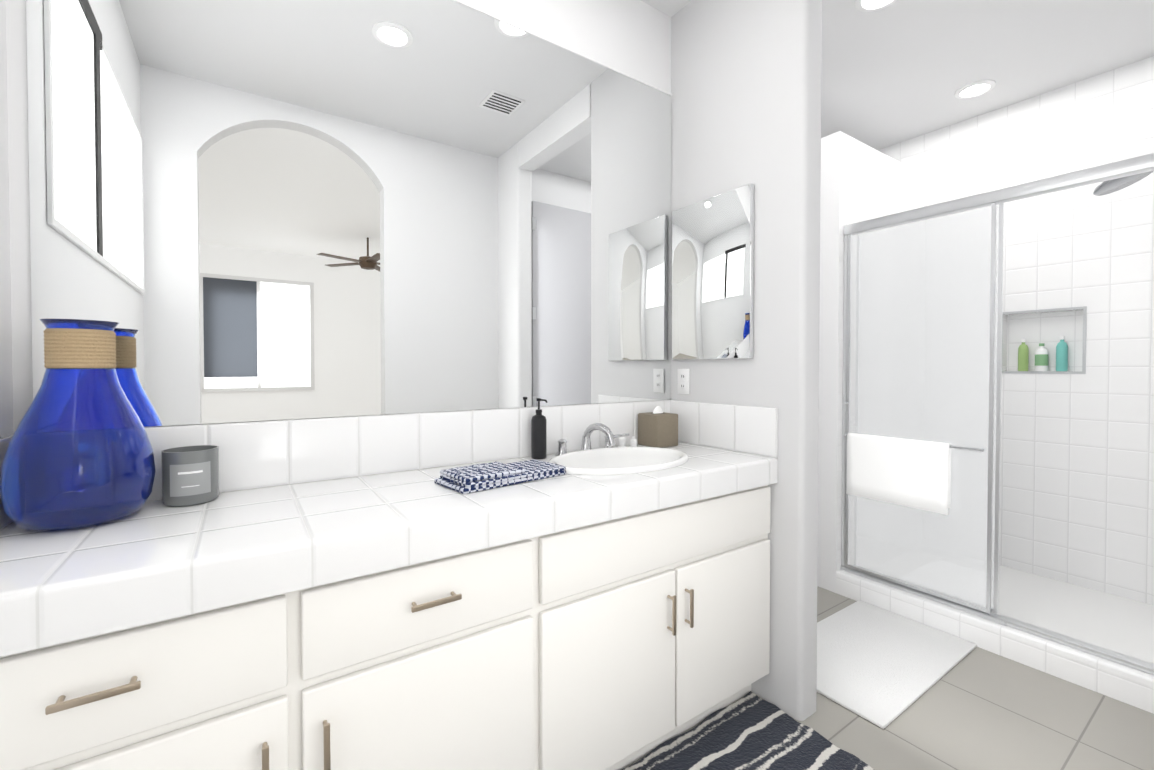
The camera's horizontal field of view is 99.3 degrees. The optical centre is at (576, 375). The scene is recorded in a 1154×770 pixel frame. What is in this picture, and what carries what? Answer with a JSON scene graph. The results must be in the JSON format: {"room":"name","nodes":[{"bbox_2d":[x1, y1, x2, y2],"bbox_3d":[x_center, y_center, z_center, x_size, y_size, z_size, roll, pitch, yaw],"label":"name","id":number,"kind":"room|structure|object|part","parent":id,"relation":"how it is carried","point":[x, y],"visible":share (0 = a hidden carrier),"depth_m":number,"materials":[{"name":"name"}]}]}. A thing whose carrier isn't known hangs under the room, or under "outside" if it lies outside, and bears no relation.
{"room":"bathroom","nodes":[
{"label":"bathroom","id":0,"kind":"room"},
{"bbox_2d":[0,0,13,437],"bbox_3d":[-0.784,-0.174,0.264,0.120,2.950,2.020,-1,1,-34],"label":"wall","id":1,"kind":"structure","parent":0,"point":[6,403],"depth_m":1.10,"materials":[{"name":"white paint"}]},
{"bbox_2d":[6,0,32,431],"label":"wall","id":2,"kind":"structure","parent":0,"point":[16,30],"depth_m":1.14,"materials":[{"name":"white paint"}]},
{"bbox_2d":[26,0,671,426],"bbox_3d":[-0.415,-0.593,1.727,2.082,1.436,0.009,-1,1,-34],"label":"mirror","id":3,"kind":"object","parent":2,"relation":"attached to","point":[252,210],"visible":0.91,"depth_m":1.52,"materials":[{"name":"silver metal"}]},
{"bbox_2d":[461,0,670,92],"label":"wall","id":4,"kind":"structure","parent":0,"point":[630,38],"depth_m":2.09,"materials":[{"name":"white paint"}]},
{"bbox_2d":[671,0,821,720],"bbox_3d":[0.682,-0.203,2.087,0.120,2.950,0.670,-1,1,-34],"label":"wall","id":5,"kind":"structure","parent":0,"point":[746,89],"depth_m":1.87,"materials":[{"name":"white paint"}]},
{"bbox_2d":[677,369,689,393],"bbox_3d":[0.489,0.029,2.257,0.007,0.116,0.072,-1,1,-34],"label":"electrical outlet plate","id":6,"kind":"object","parent":5,"relation":"attached to","point":[683,377],"visible":1,"depth_m":2.25,"materials":[{"name":"white plastic"}]},
{"bbox_2d":[672,183,753,359],"bbox_3d":[0.572,-0.414,2.115,0.021,0.690,0.430,-1,1,-34],"label":"mirror","id":7,"kind":"object","parent":5,"relation":"attached to","point":[712,274],"visible":1,"depth_m":2.08,"materials":[{"name":"silver metal"}]},
{"bbox_2d":[817,131,926,592],"bbox_3d":[1.945,-0.071,3.192,1.170,2.650,0.120,-1,1,-34],"label":"wall","id":8,"kind":"structure","parent":0,"point":[860,181],"depth_m":2.89,"materials":[{"name":"paint"}]},
{"bbox_2d":[841,235,847,566],"bbox_3d":[1.562,0.152,2.844,0.044,1.915,0.022,-1,1,-34],"label":"door jamb","id":9,"kind":"object","parent":8,"relation":"attached to","point":[844,399],"visible":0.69,"depth_m":2.83,"materials":[{"name":"silver metal"}]},
{"bbox_2d":[845,205,998,608],"bbox_3d":[1.749,0.153,2.551,0.055,1.888,0.675,-1,1,-34],"label":"shower door","id":10,"kind":"structure","parent":8,"relation":"attached to","point":[887,240],"depth_m":2.50,"materials":[{"name":"clear glass"}]},
{"bbox_2d":[845,234,851,566],"bbox_3d":[1.561,0.152,2.821,0.014,1.908,0.014,-1,1,-34],"label":"stile","id":11,"kind":"object","parent":10,"relation":"attached to","point":[848,388],"visible":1,"depth_m":2.81,"materials":[{"name":"silver metal"}]},
{"bbox_2d":[854,234,860,565],"bbox_3d":[1.604,0.152,2.808,0.014,1.908,0.014,-1,1,-34],"label":"stile","id":12,"kind":"object","parent":10,"relation":"attached to","point":[857,369],"visible":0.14,"depth_m":2.80,"materials":[{"name":"silver metal"}]},
{"bbox_2d":[848,564,985,611],"bbox_3d":[1.745,1.103,2.567,0.014,0.015,0.637,-1,1,-34],"label":"rail","id":13,"kind":"object","parent":10,"relation":"attached to","point":[955,600],"visible":1,"depth_m":2.53,"materials":[{"name":"silver metal"}]},
{"bbox_2d":[856,565,993,612],"bbox_3d":[1.784,1.103,2.560,0.014,0.015,0.622,-1,1,-34],"label":"rail","id":14,"kind":"object","parent":10,"relation":"attached to","point":[992,609],"visible":0.36,"depth_m":2.51,"materials":[{"name":"silver metal"}]},
{"bbox_2d":[986,203,995,613],"bbox_3d":[1.929,0.161,2.284,0.014,1.908,0.014,-1,1,-34],"label":"stile","id":15,"kind":"object","parent":10,"relation":"attached to","point":[991,406],"visible":1,"depth_m":2.28,"materials":[{"name":"silver metal"}]},
{"bbox_2d":[994,203,1003,613],"bbox_3d":[1.963,0.161,2.283,0.014,1.908,0.014,-1,1,-34],"label":"stile","id":16,"kind":"object","parent":10,"relation":"attached to","point":[998,405],"visible":1,"depth_m":2.28,"materials":[{"name":"silver metal"}]},
{"bbox_2d":[836,569,1153,713],"bbox_3d":[2.031,1.207,2.175,0.140,0.127,1.688,-1,1,-34],"label":"sill","id":17,"kind":"structure","parent":8,"relation":"attached to","point":[1117,681],"depth_m":2.18,"materials":[{"name":"tile"}]},
{"bbox_2d":[983,614,1005,625],"bbox_3d":[1.930,1.131,2.267,0.008,0.018,0.080,-1,1,-34],"label":"guide","id":18,"kind":"object","parent":17,"relation":"on","point":[993,619],"visible":1,"depth_m":2.26,"materials":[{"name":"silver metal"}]},
{"bbox_2d":[841,566,1153,674],"bbox_3d":[2.031,1.131,2.174,0.056,0.021,1.684,-1,1,-34],"label":"door track","id":19,"kind":"object","parent":17,"relation":"on","point":[1129,661],"visible":0.79,"depth_m":2.15,"materials":[{"name":"silver metal"}]},
{"bbox_2d":[844,153,1153,234],"bbox_3d":[2.031,-0.822,2.143,0.056,0.055,1.684,-1,1,-34],"label":"header","id":20,"kind":"object","parent":8,"relation":"attached to","point":[1118,169],"visible":0.88,"depth_m":2.20,"materials":[{"name":"silver metal"}]},
{"bbox_2d":[623,586,1153,769],"bbox_3d":[0.910,1.324,1.947,4.790,0.100,2.840,-1,1,-34],"label":"floor","id":21,"kind":"structure","parent":0,"point":[977,708],"depth_m":1.78,"materials":[{"name":"tile"}]},
{"bbox_2d":[0,400,777,769],"bbox_3d":[-0.266,0.706,1.504,2.116,1.150,0.580,-1,1,-34],"label":"bathroom vanity","id":22,"kind":"object","parent":21,"relation":"on","point":[360,592],"visible":0.94,"depth_m":1.20,"materials":[{"name":"white paint"}]},
{"bbox_3d":[-0.829,0.525,0.785,0.009,0.009,0.028,-1,1,-34],"label":"pull post","id":23,"kind":"part","parent":22,"relation":"part of","materials":[{"name":"brown metal"}]},
{"bbox_3d":[-0.756,0.524,0.835,0.009,0.009,0.028,-1,1,-34],"label":"pull post","id":24,"kind":"part","parent":22,"relation":"part of","materials":[{"name":"brown metal"}]},
{"bbox_3d":[-0.785,0.534,0.844,0.495,0.180,0.020,-1,1,-34],"label":"drawer","id":25,"kind":"part","parent":22,"relation":"part of","materials":[{"name":"white paint"}]},
{"bbox_3d":[-0.785,0.907,0.850,0.495,0.521,0.020,-1,1,-34],"label":"door","id":26,"kind":"part","parent":22,"relation":"part of","materials":[{"name":"white paint"}]},
{"bbox_2d":[0,442,777,656],"bbox_3d":[-0.269,0.368,1.504,2.116,0.094,0.568,-1,1,-34],"label":"countertop","id":27,"kind":"structure","parent":22,"relation":"on","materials":[{"name":"tile"}]},
{"bbox_2d":[0,319,155,529],"bbox_3d":[-1.108,0.103,1.099,0.247,0.446,0.247,-1,1,-34],"label":"vase","id":28,"kind":"object","parent":27,"relation":"on","point":[79,453],"visible":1,"depth_m":1.04,"materials":[{"name":"blue glass"}]},
{"bbox_2d":[161,445,218,506],"bbox_3d":[-0.990,0.257,1.259,0.116,0.135,0.117,-1,1,-34],"label":"candle","id":29,"kind":"object","parent":27,"relation":"on","point":[190,475],"visible":0.98,"depth_m":1.22,"materials":[{"name":"grey wax"}]},
{"bbox_2d":[434,459,565,493],"bbox_3d":[-0.229,0.300,1.514,0.370,0.040,0.175,-1,1,-42],"label":"hand towel","id":30,"kind":"object","parent":27,"relation":"on","point":[475,478],"visible":1,"depth_m":1.44,"materials":[{"name":"blue fabric"}]},
{"bbox_2d":[531,398,547,458],"bbox_3d":[-0.142,0.201,1.854,0.058,0.227,0.068,-1,1,-34],"label":"soap dispenser","id":31,"kind":"object","parent":27,"relation":"on","point":[538,435],"visible":0.98,"depth_m":1.84,"materials":[{"name":"black plastic"}]},
{"bbox_2d":[555,439,566,455],"bbox_3d":[-0.049,0.276,1.881,0.072,0.077,0.109,-1,1,-34],"label":"handle","id":32,"kind":"object","parent":27,"relation":"on","point":[562,448],"depth_m":1.89,"materials":[{"name":"silver metal"}]},
{"bbox_2d":[580,423,615,450],"bbox_3d":[0.080,0.250,1.912,0.060,0.128,0.211,-1,1,-34],"label":"faucet","id":33,"kind":"object","parent":27,"relation":"on","point":[586,441],"depth_m":1.93,"materials":[{"name":"silver metal"}]},
{"bbox_2d":[604,433,628,447],"bbox_3d":[0.155,0.274,2.022,0.072,0.077,0.109,-1,1,-34],"label":"handle","id":34,"kind":"object","parent":27,"relation":"on","point":[626,434],"depth_m":2.02,"materials":[{"name":"silver metal"}]},
{"bbox_2d":[548,447,687,474],"bbox_3d":[0.159,0.385,1.799,0.580,0.176,0.390,-1,1,-34],"label":"sink","id":35,"kind":"object","parent":27,"relation":"in","point":[608,460],"depth_m":1.92,"materials":[{"name":"white ceramic"}]},
{"bbox_2d":[618,437,625,446],"bbox_3d":[0.190,0.280,2.079,0.032,0.062,0.031,-1,1,-34],"label":"bottle","id":36,"kind":"object","parent":27,"relation":"on","point":[621,441],"visible":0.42,"depth_m":2.07,"materials":[{"name":"white plastic"}]},
{"bbox_2d":[630,436,636,446],"bbox_3d":[0.240,0.286,2.077,0.028,0.050,0.027,-1,1,-34],"label":"bottle","id":37,"kind":"object","parent":27,"relation":"on","point":[633,441],"visible":0.69,"depth_m":2.07,"materials":[{"name":"white plastic"}]},
{"bbox_2d":[638,406,677,447],"bbox_3d":[0.358,0.223,2.168,0.128,0.172,0.128,-1,1,-34],"label":"tissue box","id":38,"kind":"object","parent":27,"relation":"on","point":[657,426],"visible":0.94,"depth_m":2.12,"materials":[{"name":"brown cardboard"}]},
{"bbox_3d":[-0.340,0.529,1.149,0.535,0.180,0.020,-1,1,-34],"label":"drawer","id":39,"kind":"part","parent":22,"relation":"part of","materials":[{"name":"white paint"}]},
{"bbox_3d":[-0.340,0.902,1.155,0.535,0.521,0.020,-1,1,-34],"label":"door","id":40,"kind":"part","parent":22,"relation":"part of","materials":[{"name":"white paint"}]},
{"bbox_3d":[0.109,0.897,1.463,0.503,0.521,0.020,-1,1,-34],"label":"door","id":41,"kind":"part","parent":22,"relation":"part of","materials":[{"name":"white paint"}]},
{"bbox_3d":[0.320,0.522,1.602,1.015,0.180,0.020,-1,1,-34],"label":"drawer","id":42,"kind":"part","parent":22,"relation":"part of","materials":[{"name":"white paint"}]},
{"bbox_3d":[0.531,0.893,1.752,0.503,0.521,0.020,-1,1,-34],"label":"door","id":43,"kind":"part","parent":22,"relation":"part of","materials":[{"name":"white paint"}]},
{"bbox_2d":[622,691,873,769],"bbox_3d":[0.263,1.278,1.242,1.539,0.012,0.702,-1,1,-34],"label":"rug","id":44,"kind":"object","parent":21,"relation":"on","point":[750,730],"visible":1,"depth_m":1.67,"materials":[{"name":"fabric"}]},
{"bbox_2d":[816,600,976,728],"bbox_3d":[1.334,1.262,2.243,0.925,0.014,0.530,-1,1,-34],"label":"bath mat","id":45,"kind":"object","parent":21,"relation":"on","point":[880,668],"visible":0.73,"depth_m":2.17,"materials":[{"name":"white fabric"}]},
{"bbox_2d":[872,547,1153,663],"bbox_3d":[2.514,1.245,2.507,1.030,0.040,1.688,-1,1,-34],"label":"pan","id":46,"kind":"object","parent":21,"relation":"on","point":[1120,624],"visible":0.33,"depth_m":2.56,"materials":[{"name":"white ceramic"}]},
{"bbox_2d":[641,0,1153,149],"bbox_3d":[0.910,-1.725,1.898,4.790,0.100,2.840,-1,1,-34],"label":"ceiling","id":47,"kind":"structure","parent":0,"point":[897,71],"depth_m":2.57,"materials":[{"name":"white paint"}]},
{"bbox_2d":[855,0,896,11],"bbox_3d":[1.338,-1.673,2.168,0.190,0.012,0.190,-1,1,-34],"label":"recessed light","id":48,"kind":"object","parent":47,"relation":"in","point":[859,6],"depth_m":2.22,"materials":[{"name":"white plastic"}]},
{"bbox_3d":[1.338,-1.675,2.168,0.132,0.001,0.132,-1,1,-34],"label":"ceiling light lens","id":49,"kind":"part","parent":48,"relation":"part of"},
{"bbox_2d":[955,80,995,98],"bbox_3d":[2.352,-1.685,2.900,0.190,0.012,0.190,-1,1,-34],"label":"recessed light","id":50,"kind":"object","parent":47,"relation":"in","point":[991,84],"depth_m":2.89,"materials":[{"name":"white plastic"}]},
{"bbox_3d":[2.352,-1.687,2.900,0.132,0.001,0.132,-1,1,-34],"label":"ceiling light lens","id":51,"kind":"part","parent":50,"relation":"part of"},
{"bbox_2d":[878,56,1153,604],"bbox_3d":[2.729,-0.221,3.169,0.100,2.950,2.600,-1,1,-34],"label":"wall","id":52,"kind":"structure","parent":0,"point":[1116,550],"depth_m":2.79,"materials":[{"name":"tile"}]},
{"bbox_2d":[1002,315,1002,351],"bbox_3d":[2.700,-0.205,3.122,0.005,0.360,0.014,-1,1,-34],"label":"trim","id":53,"kind":"structure","parent":52,"relation":"attached to","point":[1002,333],"depth_m":3.11,"materials":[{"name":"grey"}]},
{"bbox_2d":[1002,371,1085,373],"bbox_3d":[2.806,-0.015,2.971,0.005,0.014,0.388,-1,1,-34],"label":"trim","id":54,"kind":"structure","parent":52,"relation":"attached to","point":[1037,372],"depth_m":2.96,"materials":[{"name":"grey tile"}]},
{"bbox_2d":[1003,306,1086,313],"bbox_3d":[2.806,-0.389,2.965,0.005,0.014,0.388,-1,1,-34],"label":"trim","id":55,"kind":"structure","parent":52,"relation":"attached to","point":[1046,310],"depth_m":2.95,"materials":[{"name":"grey"}]},
{"bbox_2d":[1007,310,1082,371],"bbox_3d":[2.883,-0.203,3.020,0.015,0.360,0.360,-1,1,-34],"label":"wall niche","id":56,"kind":"object","parent":52,"relation":"in","point":[1049,329],"visible":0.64,"depth_m":3.00,"materials":[{"name":"tile"}]},
{"bbox_2d":[1018,339,1028,370],"bbox_3d":[2.793,-0.125,3.069,0.050,0.200,0.050,-1,1,-34],"label":"bottle","id":57,"kind":"object","parent":56,"relation":"in","point":[1023,355],"visible":0.96,"depth_m":3.05,"materials":[{"name":"green plastic"}]},
{"bbox_2d":[1035,343,1047,370],"bbox_3d":[2.841,-0.109,2.999,0.062,0.170,0.062,-1,1,-34],"label":"bottle","id":58,"kind":"object","parent":56,"relation":"in","point":[1041,357],"visible":0.94,"depth_m":2.98,"materials":[{"name":"white plastic"}]},
{"bbox_2d":[1056,336,1067,370],"bbox_3d":[2.892,-0.128,2.925,0.052,0.210,0.052,-1,1,-34],"label":"bottle","id":59,"kind":"object","parent":56,"relation":"in","point":[1062,355],"visible":0.98,"depth_m":2.91,"materials":[{"name":"teal plastic"}]},
{"bbox_2d":[1082,309,1086,371],"bbox_3d":[2.912,-0.200,2.814,0.005,0.360,0.014,-1,1,-34],"label":"trim","id":60,"kind":"structure","parent":52,"relation":"attached to","point":[1084,340],"depth_m":2.81,"materials":[{"name":"grey"}]},
{"bbox_2d":[1003,79,1086,314],"bbox_3d":[2.848,-1.038,2.983,0.100,1.310,0.360,-1,1,-34],"label":"shower wall","id":61,"kind":"structure","parent":0,"point":[1044,234],"depth_m":2.94,"materials":[{"name":"tile"}]},
{"bbox_3d":[2.937,-0.198,1.743,1.170,2.950,0.012,-1,1,-34],"label":"wall","id":62,"kind":"structure","parent":0,"visible":0},
{"bbox_2d":[1093,171,1152,195],"bbox_3d":[2.595,-0.915,1.956,0.208,0.183,0.743,-1,1,-34],"label":"shower head","id":63,"kind":"object","parent":62,"relation":"attached to","point":[1108,187],"visible":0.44,"depth_m":2.20},
{"bbox_3d":[1.894,0.349,2.290,0.046,0.014,0.014,-1,1,-34],"label":"post","id":64,"kind":"object","parent":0,"visible":0},
{"bbox_2d":[845,434,983,451],"bbox_3d":[1.704,0.345,2.527,0.016,0.016,0.625,-1,1,-34],"label":"door towel bar","id":65,"kind":"object","parent":64,"relation":"attached to","point":[966,448],"visible":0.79,"depth_m":2.32,"materials":[{"name":"silver metal"}]},
{"bbox_2d":[846,433,950,514],"bbox_3d":[1.670,0.501,2.576,0.036,0.346,0.480,-1,1,-34],"label":"towel","id":66,"kind":"object","parent":65,"relation":"hanging from","point":[912,473],"visible":1,"depth_m":2.54,"materials":[{"name":"white fabric"}]}
]}

